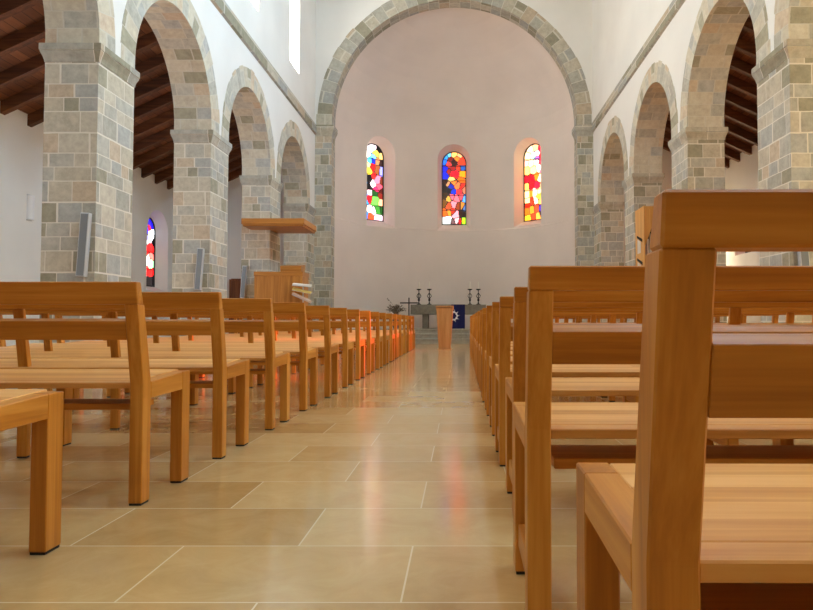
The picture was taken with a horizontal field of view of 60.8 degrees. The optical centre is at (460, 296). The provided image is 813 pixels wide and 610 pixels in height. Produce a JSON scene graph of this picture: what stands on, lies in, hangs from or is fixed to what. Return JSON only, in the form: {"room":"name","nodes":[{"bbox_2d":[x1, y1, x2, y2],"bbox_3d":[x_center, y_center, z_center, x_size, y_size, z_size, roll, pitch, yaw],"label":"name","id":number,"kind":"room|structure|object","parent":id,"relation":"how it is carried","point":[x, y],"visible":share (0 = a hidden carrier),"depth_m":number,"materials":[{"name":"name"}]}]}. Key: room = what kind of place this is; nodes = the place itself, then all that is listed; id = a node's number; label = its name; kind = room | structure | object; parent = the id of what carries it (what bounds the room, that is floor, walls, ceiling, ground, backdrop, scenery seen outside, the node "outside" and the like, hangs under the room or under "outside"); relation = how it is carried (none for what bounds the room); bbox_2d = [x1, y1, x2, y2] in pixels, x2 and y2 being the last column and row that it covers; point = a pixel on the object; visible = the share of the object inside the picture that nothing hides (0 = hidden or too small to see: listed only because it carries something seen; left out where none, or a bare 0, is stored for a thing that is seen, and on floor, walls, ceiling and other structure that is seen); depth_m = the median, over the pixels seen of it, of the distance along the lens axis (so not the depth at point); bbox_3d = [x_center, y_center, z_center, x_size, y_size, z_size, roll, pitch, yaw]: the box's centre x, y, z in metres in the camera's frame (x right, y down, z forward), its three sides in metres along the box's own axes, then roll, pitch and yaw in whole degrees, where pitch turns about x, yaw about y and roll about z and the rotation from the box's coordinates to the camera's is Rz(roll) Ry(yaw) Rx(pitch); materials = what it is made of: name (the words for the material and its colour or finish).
{"room":"house of worship","nodes":[
{"label":"house of worship","id":0,"kind":"room"},
{"bbox_2d":[0,109,172,345],"bbox_3d":[-8.400,-1.280,9.277,0.500,4.580,24.450,0,-2,0],"label":"wall","id":1,"kind":"structure","parent":0,"point":[21,145],"depth_m":13.12,"materials":[{"name":"white paint"}]},
{"bbox_2d":[26,194,34,221],"bbox_3d":[-8.105,-1.685,13.020,0.090,0.500,0.160,0,-2,0],"label":"wall lamp","id":2,"kind":"object","parent":1,"relation":"attached to","point":[30,198],"visible":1,"depth_m":12.97,"materials":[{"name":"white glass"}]},
{"bbox_2d":[146,217,155,286],"bbox_3d":[-8.415,-1.219,18.546,0.050,1.870,0.780,0,-2,0],"label":"window","id":3,"kind":"structure","parent":1,"relation":"in","point":[151,232],"depth_m":18.71,"materials":[{"name":"multicoloured glass"}]},
{"bbox_2d":[0,0,241,180],"bbox_3d":[-6.890,-4.222,9.334,3.520,1.774,24.350,0,-2,0],"label":"ceiling","id":4,"kind":"structure","parent":0,"point":[34,14],"depth_m":12.16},
{"bbox_2d":[0,0,42,20],"bbox_3d":[-6.640,-4.144,9.977,3.020,1.631,0.130,0,-2,0],"label":"rafter","id":5,"kind":"object","parent":4,"relation":"attached to","point":[8,8],"visible":1,"depth_m":9.92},
{"bbox_2d":[0,19,44,57],"bbox_3d":[-6.640,-4.116,10.746,3.020,1.631,0.130,0,-2,0],"label":"rafter","id":6,"kind":"object","parent":4,"relation":"attached to","point":[28,35],"visible":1,"depth_m":10.68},
{"bbox_2d":[0,17,146,88],"bbox_3d":[-6.640,-4.088,11.516,3.020,1.631,0.130,0,-2,0],"label":"rafter","id":7,"kind":"object","parent":4,"relation":"attached to","point":[35,64],"depth_m":11.44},
{"bbox_2d":[0,31,158,114],"bbox_3d":[-6.640,-4.060,12.285,3.020,1.631,0.130,0,-2,0],"label":"rafter","id":8,"kind":"object","parent":4,"relation":"attached to","point":[32,94],"visible":0.38,"depth_m":12.21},
{"bbox_2d":[27,53,165,126],"bbox_3d":[-6.640,-4.032,13.055,3.020,1.631,0.130,0,-2,0],"label":"rafter","id":9,"kind":"object","parent":4,"relation":"attached to","point":[145,67],"visible":0.42,"depth_m":13.00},
{"bbox_2d":[134,73,170,101],"bbox_3d":[-6.640,-4.004,13.824,3.020,1.631,0.130,0,-2,0],"label":"rafter","id":10,"kind":"object","parent":4,"relation":"attached to","point":[163,81],"depth_m":13.77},
{"bbox_2d":[134,91,172,120],"bbox_3d":[-6.640,-3.976,14.594,3.020,1.631,0.130,0,-2,0],"label":"rafter","id":11,"kind":"object","parent":4,"relation":"attached to","point":[165,100],"visible":0.16,"depth_m":14.53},
{"bbox_2d":[133,109,173,138],"bbox_3d":[-6.640,-3.949,15.363,3.020,1.631,0.130,0,-2,0],"label":"rafter","id":12,"kind":"object","parent":4,"relation":"attached to","point":[167,117],"visible":0.16,"depth_m":15.30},
{"bbox_2d":[133,125,173,154],"bbox_3d":[-6.640,-3.921,16.133,3.020,1.631,0.130,0,-2,0],"label":"rafter","id":13,"kind":"object","parent":4,"relation":"attached to","point":[163,135],"depth_m":16.06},
{"bbox_2d":[133,113,235,169],"bbox_3d":[-6.640,-3.893,16.902,3.020,1.631,0.130,0,-2,0],"label":"rafter","id":14,"kind":"object","parent":4,"relation":"attached to","point":[156,153],"depth_m":16.83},
{"bbox_2d":[141,125,238,177],"bbox_3d":[-6.640,-3.865,17.672,3.020,1.631,0.130,0,-2,0],"label":"rafter","id":15,"kind":"object","parent":4,"relation":"attached to","point":[168,161],"visible":0.42,"depth_m":17.59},
{"bbox_2d":[155,136,239,183],"bbox_3d":[-6.640,-3.837,18.441,3.020,1.631,0.130,0,-2,0],"label":"rafter","id":16,"kind":"object","parent":4,"relation":"attached to","point":[235,142],"visible":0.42,"depth_m":18.36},
{"bbox_2d":[167,147,240,189],"bbox_3d":[-6.640,-3.809,19.210,3.020,1.631,0.130,0,-2,0],"label":"rafter","id":17,"kind":"object","parent":4,"relation":"attached to","point":[236,153],"visible":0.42,"depth_m":19.15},
{"bbox_2d":[113,0,315,207],"bbox_3d":[-4.800,-6.845,9.229,0.660,7.500,23.950,0,-2,0],"label":"wall","id":18,"kind":"structure","parent":0,"point":[284,31],"depth_m":16.45,"materials":[{"name":"white paint"}]},
{"bbox_2d":[43,0,114,52],"bbox_3d":[-4.800,-4.132,7.088,0.668,1.969,3.723,0,-2,0],"label":"stone arch","id":19,"kind":"object","parent":18,"relation":"attached to","point":[66,21],"visible":0.9,"depth_m":8.52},
{"bbox_2d":[120,0,219,133],"bbox_3d":[-4.800,-3.997,10.942,0.668,1.976,3.722,0,-2,0],"label":"stone arch","id":20,"kind":"object","parent":18,"relation":"attached to","point":[176,25],"visible":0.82,"depth_m":11.86,"materials":[{"name":"stone"}]},
{"bbox_2d":[221,65,274,176],"bbox_3d":[-4.800,-3.861,14.753,0.668,1.981,3.702,0,-2,0],"label":"stone arch","id":21,"kind":"object","parent":18,"relation":"attached to","point":[244,95],"visible":0.68,"depth_m":15.71,"materials":[{"name":"stone"}]},
{"bbox_2d":[210,0,316,134],"bbox_3d":[-4.445,-5.553,9.137,0.050,0.310,24.040,0,-2,0],"label":"string course","id":22,"kind":"object","parent":18,"relation":"attached to","point":[221,6],"visible":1,"depth_m":15.21,"materials":[{"name":"stone"}]},
{"bbox_2d":[276,120,309,203],"bbox_3d":[-4.800,-3.716,18.583,0.668,1.967,3.691,0,-2,0],"label":"stone arch","id":23,"kind":"object","parent":18,"relation":"attached to","point":[292,158],"visible":0.56,"depth_m":19.68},
{"bbox_2d":[0,344,812,609],"bbox_3d":[-0.200,1.209,11.964,16.900,0.200,30.000,0,-2,0],"label":"floor","id":24,"kind":"structure","parent":0,"point":[388,491],"depth_m":2.45,"materials":[{"name":"stone"}]},
{"bbox_2d":[0,389,63,554],"bbox_3d":[-2.699,0.332,1.845,2.990,0.821,0.505,0,-2,0],"label":"pew","id":25,"kind":"object","parent":24,"relation":"on","point":[42,408],"visible":1,"depth_m":2.01,"materials":[{"name":"brown wood"}]},
{"bbox_2d":[39,43,139,342],"bbox_3d":[-4.800,-1.053,8.909,0.764,4.100,1.034,0,-2,0],"label":"stone pier","id":26,"kind":"object","parent":24,"relation":"on","point":[89,88],"visible":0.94,"depth_m":8.49,"materials":[{"name":"stone"}]},
{"bbox_2d":[76,212,91,276],"bbox_3d":[-4.577,-0.632,8.381,0.154,0.786,0.094,0,-2,0],"label":"loudspeaker","id":27,"kind":"object","parent":26,"relation":"attached to","point":[85,218],"visible":1,"depth_m":8.34,"materials":[{"name":"silver metal"}]},
{"bbox_2d":[0,282,189,505],"bbox_3d":[-2.668,0.364,2.739,2.990,0.821,0.505,0,-2,0],"label":"pew","id":28,"kind":"object","parent":24,"relation":"on","point":[144,383],"visible":1,"depth_m":2.54,"materials":[{"name":"brown wood"}]},
{"bbox_2d":[63,399,153,409],"bbox_3d":[-2.668,0.419,2.704,2.860,0.024,0.171,0,-2,0],"label":"shelf","id":29,"kind":"object","parent":28,"relation":"attached to","point":[69,404],"depth_m":2.61,"materials":[{"name":"brown wood"}]},
{"bbox_2d":[0,292,248,458],"bbox_3d":[-2.672,0.395,3.587,2.990,0.821,0.504,0,-2,0],"label":"pew","id":30,"kind":"object","parent":24,"relation":"on","point":[222,368],"visible":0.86,"depth_m":3.42,"materials":[{"name":"brown wood"}]},
{"bbox_2d":[190,381,212,387],"bbox_3d":[-2.672,0.450,3.552,2.860,0.024,0.171,0,-2,0],"label":"shelf","id":31,"kind":"object","parent":30,"relation":"attached to","point":[193,384],"depth_m":3.47,"materials":[{"name":"brown wood"}]},
{"bbox_2d":[0,298,289,429],"bbox_3d":[-2.671,0.428,4.499,2.990,0.821,0.505,0,-2,0],"label":"pew","id":32,"kind":"object","parent":24,"relation":"on","point":[272,359],"visible":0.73,"depth_m":4.33,"materials":[{"name":"brown wood"}]},
{"bbox_2d":[190,369,264,373],"bbox_3d":[-2.671,0.483,4.463,2.860,0.024,0.171,0,-2,0],"label":"shelf","id":33,"kind":"object","parent":32,"relation":"attached to","point":[251,371],"depth_m":4.38,"materials":[{"name":"brown wood"}]},
{"bbox_2d":[0,303,317,410],"bbox_3d":[-2.671,0.461,5.426,2.990,0.821,0.505,0,-2,0],"label":"pew","id":34,"kind":"object","parent":24,"relation":"on","point":[305,352],"visible":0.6,"depth_m":5.26,"materials":[{"name":"brown wood"}]},
{"bbox_2d":[249,361,298,364],"bbox_3d":[-2.671,0.516,5.391,2.860,0.024,0.171,0,-2,0],"label":"shelf","id":35,"kind":"object","parent":34,"relation":"attached to","point":[250,362],"depth_m":5.30,"materials":[{"name":"brown wood"}]},
{"bbox_2d":[0,306,338,397],"bbox_3d":[-2.666,0.495,6.354,2.990,0.821,0.504,0,-2,0],"label":"pew","id":36,"kind":"object","parent":24,"relation":"on","point":[329,348],"visible":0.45,"depth_m":6.24,"materials":[{"name":"brown wood"}]},
{"bbox_2d":[290,355,323,358],"bbox_3d":[-2.666,0.550,6.319,2.860,0.024,0.171,0,-2,0],"label":"shelf","id":37,"kind":"object","parent":36,"relation":"attached to","point":[291,356],"depth_m":6.23,"materials":[{"name":"brown wood"}]},
{"bbox_2d":[170,130,231,335],"bbox_3d":[-4.800,-0.914,12.736,0.764,4.100,1.034,0,-2,0],"label":"stone pier","id":38,"kind":"object","parent":24,"relation":"on","point":[200,185],"visible":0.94,"depth_m":12.31,"materials":[{"name":"stone"}]},
{"bbox_2d":[194,248,204,289],"bbox_3d":[-4.625,-0.493,12.209,0.159,0.747,0.094,0,-2,0],"label":"loudspeaker","id":39,"kind":"object","parent":38,"relation":"attached to","point":[200,251],"visible":1,"depth_m":12.17,"materials":[{"name":"silver metal"}]},
{"bbox_2d":[195,249,202,288],"bbox_3d":[-4.625,-0.495,12.164,0.088,0.712,0.004,4,-2,0],"label":"grille","id":40,"kind":"object","parent":39,"relation":"attached to","point":[199,261],"depth_m":12.16,"materials":[{"name":"grey metal"}]},
{"bbox_2d":[55,308,353,387],"bbox_3d":[-2.664,0.528,7.281,2.990,0.821,0.504,0,-2,0],"label":"pew","id":41,"kind":"object","parent":24,"relation":"on","point":[347,352],"visible":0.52,"depth_m":7.11,"materials":[{"name":"brown wood"}]},
{"bbox_2d":[102,309,364,379],"bbox_3d":[-2.671,0.562,8.214,2.990,0.821,0.504,0,-2,0],"label":"pew","id":42,"kind":"object","parent":24,"relation":"on","point":[360,343],"visible":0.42,"depth_m":8.06,"materials":[{"name":"brown wood"}]},
{"bbox_2d":[239,175,282,319],"bbox_3d":[-4.800,-0.776,16.564,0.764,4.100,1.034,0,-2,0],"label":"stone pier","id":43,"kind":"object","parent":24,"relation":"on","point":[261,194],"visible":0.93,"depth_m":16.14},
{"bbox_2d":[240,266,247,297],"bbox_3d":[-5.045,-0.350,16.036,0.159,0.756,0.094,0,-2,0],"label":"loudspeaker","id":44,"kind":"object","parent":43,"relation":"attached to","point":[244,268],"visible":0.94,"depth_m":15.99,"materials":[{"name":"silver metal"}]},
{"bbox_2d":[241,218,316,233],"bbox_3d":[-4.225,-1.654,16.145,1.410,0.175,1.350,0,-2,0],"label":"sounding board","id":45,"kind":"object","parent":43,"relation":"attached to","point":[278,225],"visible":1,"depth_m":15.50,"materials":[{"name":"brown wood"}]},
{"bbox_2d":[147,311,374,373],"bbox_3d":[-2.670,0.596,9.138,2.990,0.821,0.505,0,-2,0],"label":"pew","id":46,"kind":"object","parent":24,"relation":"on","point":[370,340],"visible":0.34,"depth_m":8.97,"materials":[{"name":"brown wood"}]},
{"bbox_2d":[178,312,382,368],"bbox_3d":[-2.664,0.630,10.074,2.990,0.821,0.505,0,-2,0],"label":"pew","id":47,"kind":"object","parent":24,"relation":"on","point":[379,339],"visible":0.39,"depth_m":9.88,"materials":[{"name":"brown wood"}]},
{"bbox_2d":[254,265,308,330],"bbox_3d":[-4.085,0.252,15.715,1.094,1.985,0.652,0,-2,0],"label":"pulpit","id":48,"kind":"object","parent":24,"relation":"on","point":[277,286],"visible":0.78,"depth_m":15.42,"materials":[{"name":"brown wood"}]},
{"bbox_2d":[195,313,388,364],"bbox_3d":[-2.669,0.663,11.002,2.990,0.821,0.505,0,-2,0],"label":"pew","id":49,"kind":"object","parent":24,"relation":"on","point":[381,315],"visible":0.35,"depth_m":10.88,"materials":[{"name":"brown wood"}]},
{"bbox_2d":[282,203,315,330],"bbox_3d":[-4.800,-0.636,20.430,0.764,4.100,1.112,0,-2,0],"label":"stone pier","id":50,"kind":"object","parent":24,"relation":"on","point":[298,248],"visible":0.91,"depth_m":19.97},
{"bbox_2d":[292,283,311,302],"bbox_3d":[-3.500,0.455,15.184,0.420,1.540,0.200,0,-2,0],"label":"stand","id":51,"kind":"object","parent":24,"relation":"on","point":[303,291],"visible":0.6,"depth_m":15.13,"materials":[{"name":"silver metal"}]},
{"bbox_2d":[292,292,311,302],"bbox_3d":[-3.500,0.015,15.186,0.420,0.260,0.126,0,-2,0],"label":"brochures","id":52,"kind":"object","parent":51,"relation":"on","point":[303,298],"depth_m":15.13,"materials":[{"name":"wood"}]},
{"bbox_2d":[292,287,311,293],"bbox_3d":[-3.500,-0.135,15.192,0.420,0.160,0.126,0,-2,0],"label":"brochures","id":53,"kind":"object","parent":51,"relation":"on","point":[303,291],"depth_m":15.13,"materials":[{"name":"yellow paper"}]},
{"bbox_2d":[234,314,398,358],"bbox_3d":[-2.672,0.731,12.863,2.990,0.821,0.504,0,-2,0],"label":"pew","id":54,"kind":"object","parent":24,"relation":"on","point":[394,316],"visible":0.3,"depth_m":12.67,"materials":[{"name":"brown wood"}]},
{"bbox_2d":[263,315,406,353],"bbox_3d":[-2.665,0.798,14.713,2.990,0.821,0.505,0,-2,0],"label":"pew","id":55,"kind":"object","parent":24,"relation":"on","point":[403,322],"visible":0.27,"depth_m":14.55,"materials":[{"name":"brown wood"}]},
{"bbox_2d":[276,313,394,361],"bbox_3d":[-2.663,0.697,11.933,2.990,0.821,0.505,0,-2,0],"label":"pew","id":56,"kind":"object","parent":24,"relation":"on","point":[388,315],"visible":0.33,"depth_m":11.74,"materials":[{"name":"brown wood"}]},
{"bbox_2d":[278,315,402,355],"bbox_3d":[-2.670,0.764,13.781,2.990,0.821,0.504,0,-2,0],"label":"pew","id":57,"kind":"object","parent":24,"relation":"on","point":[399,323],"visible":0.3,"depth_m":13.63,"materials":[{"name":"brown wood"}]},
{"bbox_2d":[319,315,409,351],"bbox_3d":[-2.174,0.831,15.641,2.010,0.821,0.504,0,-2,0],"label":"pew","id":58,"kind":"object","parent":24,"relation":"on","point":[406,316],"visible":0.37,"depth_m":15.45,"materials":[{"name":"brown wood"}]},
{"bbox_2d":[335,316,412,349],"bbox_3d":[-2.180,0.865,16.577,2.010,0.821,0.505,0,-2,0],"label":"pew","id":59,"kind":"object","parent":24,"relation":"on","point":[410,319],"visible":0.25,"depth_m":16.39,"materials":[{"name":"brown wood"}]},
{"bbox_2d":[340,328,469,333],"bbox_3d":[-0.200,1.306,23.628,7.320,0.450,3.080,0,-2,0],"label":"step","id":60,"kind":"structure","parent":24,"relation":"on","point":[417,330],"depth_m":22.12,"materials":[{"name":"stone"}]},
{"bbox_2d":[411,305,485,328],"bbox_3d":[-0.430,0.678,23.766,2.550,0.815,0.950,0,-2,0],"label":"altar","id":61,"kind":"object","parent":60,"relation":"on","point":[425,311],"visible":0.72,"depth_m":23.30,"materials":[{"name":"stone"}]},
{"bbox_2d":[451,304,464,328],"bbox_3d":[-0.098,0.667,23.526,0.465,0.820,0.530,0,-2,0],"label":"altar cloth","id":62,"kind":"object","parent":61,"relation":"hanging from","point":[458,322],"visible":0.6,"depth_m":23.28,"materials":[{"name":"blue"}]},
{"bbox_2d":[415,339,469,343],"bbox_3d":[-0.200,1.384,21.617,7.320,0.150,0.345,0,-2,0],"label":"step","id":63,"kind":"structure","parent":24,"relation":"on","point":[417,341],"depth_m":21.47,"materials":[{"name":"stone"}]},
{"bbox_2d":[415,334,469,338],"bbox_3d":[-0.200,1.320,21.939,7.320,0.300,0.345,0,-2,0],"label":"step","id":64,"kind":"structure","parent":24,"relation":"on","point":[417,336],"depth_m":21.79,"materials":[{"name":"stone"}]},
{"bbox_2d":[436,306,453,349],"bbox_3d":[-0.400,0.755,17.034,0.440,1.075,0.380,0,-2,0],"label":"lectern","id":65,"kind":"object","parent":24,"relation":"on","point":[444,313],"visible":1,"depth_m":16.87,"materials":[{"name":"brown wood"}]},
{"bbox_2d":[592,202,624,322],"bbox_3d":[4.380,-0.661,20.431,0.764,4.150,1.112,0,-2,0],"label":"stone pier","id":66,"kind":"object","parent":24,"relation":"on","point":[608,216],"visible":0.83,"depth_m":19.97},
{"bbox_2d":[475,312,746,374],"bbox_3d":[1.828,0.591,8.620,3.292,0.793,0.504,0,-2,0],"label":"pew","id":67,"kind":"object","parent":24,"relation":"on","point":[566,318],"visible":0.12,"depth_m":8.41,"materials":[{"name":"brown wood"}]},
{"bbox_2d":[476,311,778,383],"bbox_3d":[1.826,0.560,7.760,3.292,0.793,0.504,0,-2,0],"label":"pew","id":68,"kind":"object","parent":24,"relation":"on","point":[775,318],"visible":0.15,"depth_m":7.55,"materials":[{"name":"brown wood"}]},
{"bbox_2d":[622,173,664,322],"bbox_3d":[4.380,-0.801,16.565,0.764,4.150,1.034,0,-2,0],"label":"stone pier","id":69,"kind":"object","parent":24,"relation":"on","point":[640,189],"visible":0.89,"depth_m":16.17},
{"bbox_2d":[635,205,652,265],"bbox_3d":[4.617,-0.368,14.988,1.406,3.170,0.970,0,-2,0],"label":"pipe organ","id":70,"kind":"object","parent":24,"relation":"on","point":[643,215],"visible":0.07,"depth_m":14.91,"materials":[{"name":"brown wood"}]},
{"bbox_2d":[645,209,652,244],"bbox_3d":[4.620,-1.490,14.799,1.360,0.800,0.030,0,-2,0],"label":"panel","id":71,"kind":"object","parent":70,"relation":"hanging from","point":[648,212],"depth_m":14.79,"materials":[{"name":"brown wood"}]},
{"bbox_2d":[479,310,812,391],"bbox_3d":[1.829,0.528,6.893,3.292,0.793,0.504,0,-2,0],"label":"pew","id":72,"kind":"object","parent":24,"relation":"on","point":[593,316],"visible":0.16,"depth_m":6.68,"materials":[{"name":"brown wood"}]},
{"bbox_2d":[481,308,812,401],"bbox_3d":[1.825,0.497,6.017,3.292,0.793,0.503,0,-2,0],"label":"pew","id":73,"kind":"object","parent":24,"relation":"on","point":[612,320],"visible":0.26,"depth_m":5.82,"materials":[{"name":"brown wood"}]},
{"bbox_2d":[485,305,812,415],"bbox_3d":[1.830,0.465,5.149,3.292,0.793,0.503,0,-2,0],"label":"pew","id":74,"kind":"object","parent":24,"relation":"on","point":[790,315],"visible":0.23,"depth_m":4.95,"materials":[{"name":"brown wood"}]},
{"bbox_2d":[489,302,812,435],"bbox_3d":[1.830,0.434,4.284,3.292,0.793,0.503,0,-2,0],"label":"pew","id":75,"kind":"object","parent":24,"relation":"on","point":[494,358],"visible":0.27,"depth_m":4.08,"materials":[{"name":"brown wood"}]},
{"bbox_2d":[510,376,639,376],"bbox_3d":[1.830,0.475,4.248,3.158,0.024,0.171,0,-2,0],"label":"shelf","id":76,"kind":"object","parent":75,"relation":"attached to","point":[510,376],"depth_m":4.16,"materials":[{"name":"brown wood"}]},
{"bbox_2d":[495,296,812,466],"bbox_3d":[1.825,0.403,3.419,3.292,0.793,0.504,0,-2,0],"label":"pew","id":77,"kind":"object","parent":24,"relation":"on","point":[503,370],"visible":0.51,"depth_m":3.23,"materials":[{"name":"brown wood"}]},
{"bbox_2d":[505,287,812,511],"bbox_3d":[1.826,0.371,2.551,3.292,0.793,0.503,0,-2,0],"label":"pew","id":78,"kind":"object","parent":24,"relation":"on","point":[514,385],"visible":0.34,"depth_m":2.36,"materials":[{"name":"brown wood"}]},
{"bbox_2d":[513,266,812,609],"bbox_3d":[1.791,0.340,1.678,3.292,0.793,0.504,0,-2,0],"label":"pew","id":79,"kind":"object","parent":24,"relation":"on","point":[537,420],"visible":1,"depth_m":1.50,"materials":[{"name":"brown wood"}]},
{"bbox_2d":[551,445,812,468],"bbox_3d":[1.790,0.381,1.643,3.158,0.024,0.171,0,-2,0],"label":"shelf","id":80,"kind":"object","parent":79,"relation":"attached to","point":[562,456],"depth_m":1.61,"materials":[{"name":"brown wood"}]},
{"bbox_2d":[576,189,812,609],"bbox_3d":[1.827,0.309,0.835,3.292,0.793,0.503,0,-2,1],"label":"pew","id":81,"kind":"object","parent":24,"relation":"on","point":[683,532],"visible":1,"depth_m":0.66,"materials":[{"name":"brown wood"}]},
{"bbox_2d":[700,583,812,609],"bbox_3d":[1.827,0.350,0.800,3.158,0.024,0.171,0,-2,0],"label":"shelf","id":82,"kind":"object","parent":81,"relation":"attached to","point":[713,596],"depth_m":0.78,"materials":[{"name":"brown wood"}]},
{"bbox_2d":[668,127,727,322],"bbox_3d":[4.380,-0.939,12.737,0.764,4.150,1.034,0,-2,0],"label":"stone pier","id":83,"kind":"object","parent":24,"relation":"on","point":[698,153],"visible":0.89,"depth_m":12.33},
{"bbox_2d":[751,39,812,322],"bbox_3d":[4.380,-1.078,8.910,0.764,4.150,1.034,0,-2,0],"label":"stone pier","id":84,"kind":"object","parent":24,"relation":"on","point":[783,78],"visible":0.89,"depth_m":8.61,"materials":[{"name":"stone"}]},
{"bbox_2d":[797,252,809,265],"bbox_3d":[4.145,-0.632,8.381,0.159,0.786,0.094,0,-2,0],"label":"loudspeaker","id":85,"kind":"object","parent":84,"relation":"attached to","point":[803,257],"visible":0.11,"depth_m":8.33,"materials":[{"name":"silver metal"}]},
{"bbox_2d":[226,0,671,333],"bbox_3d":[-0.200,-4.353,21.396,15.900,11.600,0.550,0,-2,0],"label":"wall","id":86,"kind":"structure","parent":0,"point":[335,19],"depth_m":21.25,"materials":[{"name":"white paint"}]},
{"bbox_2d":[229,279,240,333],"bbox_3d":[-6.550,0.437,20.902,0.960,1.990,0.087,0,-2,0],"label":"door","id":87,"kind":"structure","parent":86,"relation":"in","point":[234,284],"depth_m":20.93,"materials":[{"name":"brown wood"}]},
{"bbox_2d":[314,125,337,330],"bbox_3d":[-4.205,-1.906,21.283,0.640,6.700,0.650,0,-2,0],"label":"stone pilaster","id":88,"kind":"object","parent":86,"relation":"attached to","point":[324,217],"depth_m":21.07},
{"bbox_2d":[316,0,591,125],"bbox_3d":[-0.211,-7.441,21.509,8.456,4.420,0.568,0,-2,0],"label":"arch","id":89,"kind":"object","parent":86,"relation":"attached to","point":[391,12],"visible":0.99,"depth_m":21.27,"materials":[{"name":"stone"}]},
{"bbox_2d":[572,125,593,322],"bbox_3d":[3.795,-1.906,21.283,0.620,6.700,0.650,0,-2,0],"label":"stone pilaster","id":90,"kind":"object","parent":86,"relation":"attached to","point":[582,135],"depth_m":21.09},
{"bbox_2d":[334,8,574,329],"bbox_3d":[-0.200,-4.211,23.943,9.100,11.500,4.550,0,-2,0],"label":"wall","id":91,"kind":"structure","parent":0,"point":[477,85],"depth_m":24.48,"materials":[{"name":"paint"}]},
{"bbox_2d":[367,143,383,221],"bbox_3d":[-3.165,-4.130,24.802,0.920,2.780,0.050,2,-3,-43],"label":"window","id":92,"kind":"structure","parent":91,"relation":"in","point":[375,157],"depth_m":24.88,"materials":[{"name":"multicoloured glass"}]},
{"bbox_2d":[442,151,465,224],"bbox_3d":[-0.260,-4.088,25.940,0.920,2.780,0.050,0,-2,0],"label":"window","id":93,"kind":"structure","parent":91,"relation":"in","point":[453,163],"depth_m":25.94,"materials":[{"name":"multicoloured glass"}]},
{"bbox_2d":[524,144,540,221],"bbox_3d":[2.634,-4.129,24.813,0.920,2.780,0.050,-2,-3,43],"label":"window","id":94,"kind":"structure","parent":91,"relation":"in","point":[532,155],"depth_m":24.87,"materials":[{"name":"multicoloured glass"}]},
{"bbox_2d":[592,0,774,205],"bbox_3d":[4.380,-6.870,9.230,0.660,7.450,23.950,0,-2,0],"label":"wall","id":95,"kind":"structure","parent":0,"point":[620,28],"depth_m":16.68,"materials":[{"name":"white paint"}]},
{"bbox_2d":[598,116,628,201],"bbox_3d":[4.380,-3.787,18.579,0.668,2.042,3.735,0,-2,0],"label":"stone arch","id":96,"kind":"object","parent":95,"relation":"attached to","point":[613,167],"visible":0.55,"depth_m":19.71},
{"bbox_2d":[592,0,685,131],"bbox_3d":[4.025,-5.623,9.140,0.050,0.310,24.040,0,-2,0],"label":"string course","id":97,"kind":"object","parent":95,"relation":"attached to","point":[675,5],"visible":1,"depth_m":15.38,"materials":[{"name":"stone"}]},
{"bbox_2d":[629,61,677,174],"bbox_3d":[4.380,-3.915,14.763,0.668,2.021,3.754,0,-2,0],"label":"stone arch","id":98,"kind":"object","parent":95,"relation":"attached to","point":[657,95],"visible":0.71,"depth_m":15.76,"materials":[{"name":"stone"}]},
{"bbox_2d":[680,0,770,130],"bbox_3d":[4.380,-4.054,10.924,0.668,2.021,3.735,0,-2,0],"label":"stone arch","id":99,"kind":"object","parent":95,"relation":"attached to","point":[718,26],"visible":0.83,"depth_m":11.96,"materials":[{"name":"stone"}]},
{"bbox_2d":[774,0,812,48],"bbox_3d":[4.380,-4.196,7.092,0.668,2.026,3.727,0,-2,0],"label":"stone arch","id":100,"kind":"object","parent":95,"relation":"attached to","point":[793,18],"visible":0.86,"depth_m":8.53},
{"bbox_2d":[664,15,757,159],"bbox_3d":[6.480,-4.996,9.362,3.540,1.784,24.350,0,-2,0],"label":"ceiling","id":101,"kind":"structure","parent":0,"point":[745,35],"depth_m":15.94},
{"bbox_2d":[665,120,739,161],"bbox_3d":[6.230,-4.583,19.239,3.040,1.640,0.130,0,-2,0],"label":"rafter","id":102,"kind":"object","parent":101,"relation":"attached to","point":[729,153],"visible":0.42,"depth_m":19.16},
{"bbox_2d":[667,110,751,154],"bbox_3d":[6.230,-4.611,18.469,3.040,1.640,0.130,0,-2,0],"label":"rafter","id":103,"kind":"object","parent":101,"relation":"attached to","point":[736,144],"visible":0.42,"depth_m":18.39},
{"bbox_2d":[724,106,757,131],"bbox_3d":[6.230,-4.667,16.930,3.040,1.640,0.130,0,-2,0],"label":"rafter","id":104,"kind":"object","parent":101,"relation":"attached to","point":[729,113],"depth_m":16.86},
{"bbox_2d":[725,90,756,115],"bbox_3d":[6.230,-4.695,16.161,3.040,1.640,0.130,0,-2,0],"label":"rafter","id":105,"kind":"object","parent":101,"relation":"attached to","point":[730,98],"visible":0.14,"depth_m":16.09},
{"bbox_2d":[724,120,757,145],"bbox_3d":[6.230,-4.639,17.700,3.040,1.640,0.130,0,-2,0],"label":"rafter","id":106,"kind":"object","parent":101,"relation":"attached to","point":[734,130],"depth_m":17.62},
{"bbox_2d":[727,74,756,98],"bbox_3d":[6.230,-4.723,15.391,3.040,1.640,0.130,0,-2,0],"label":"rafter","id":107,"kind":"object","parent":101,"relation":"attached to","point":[734,82],"visible":0.16,"depth_m":15.33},
{"bbox_2d":[730,56,754,78],"bbox_3d":[6.230,-4.751,14.622,3.040,1.640,0.130,0,-2,0],"label":"rafter","id":108,"kind":"object","parent":101,"relation":"attached to","point":[741,66],"visible":0.03,"depth_m":14.56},
{"bbox_2d":[735,37,755,58],"bbox_3d":[6.230,-4.779,13.852,3.040,1.640,0.130,0,-2,0],"label":"rafter","id":109,"kind":"object","parent":101,"relation":"attached to","point":[746,47],"depth_m":13.80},
{"bbox_2d":[725,145,760,322],"bbox_3d":[8.000,-1.665,9.291,0.500,5.350,24.450,0,-2,0],"label":"wall","id":110,"kind":"structure","parent":0,"point":[743,174],"depth_m":18.86,"materials":[{"name":"white paint"}]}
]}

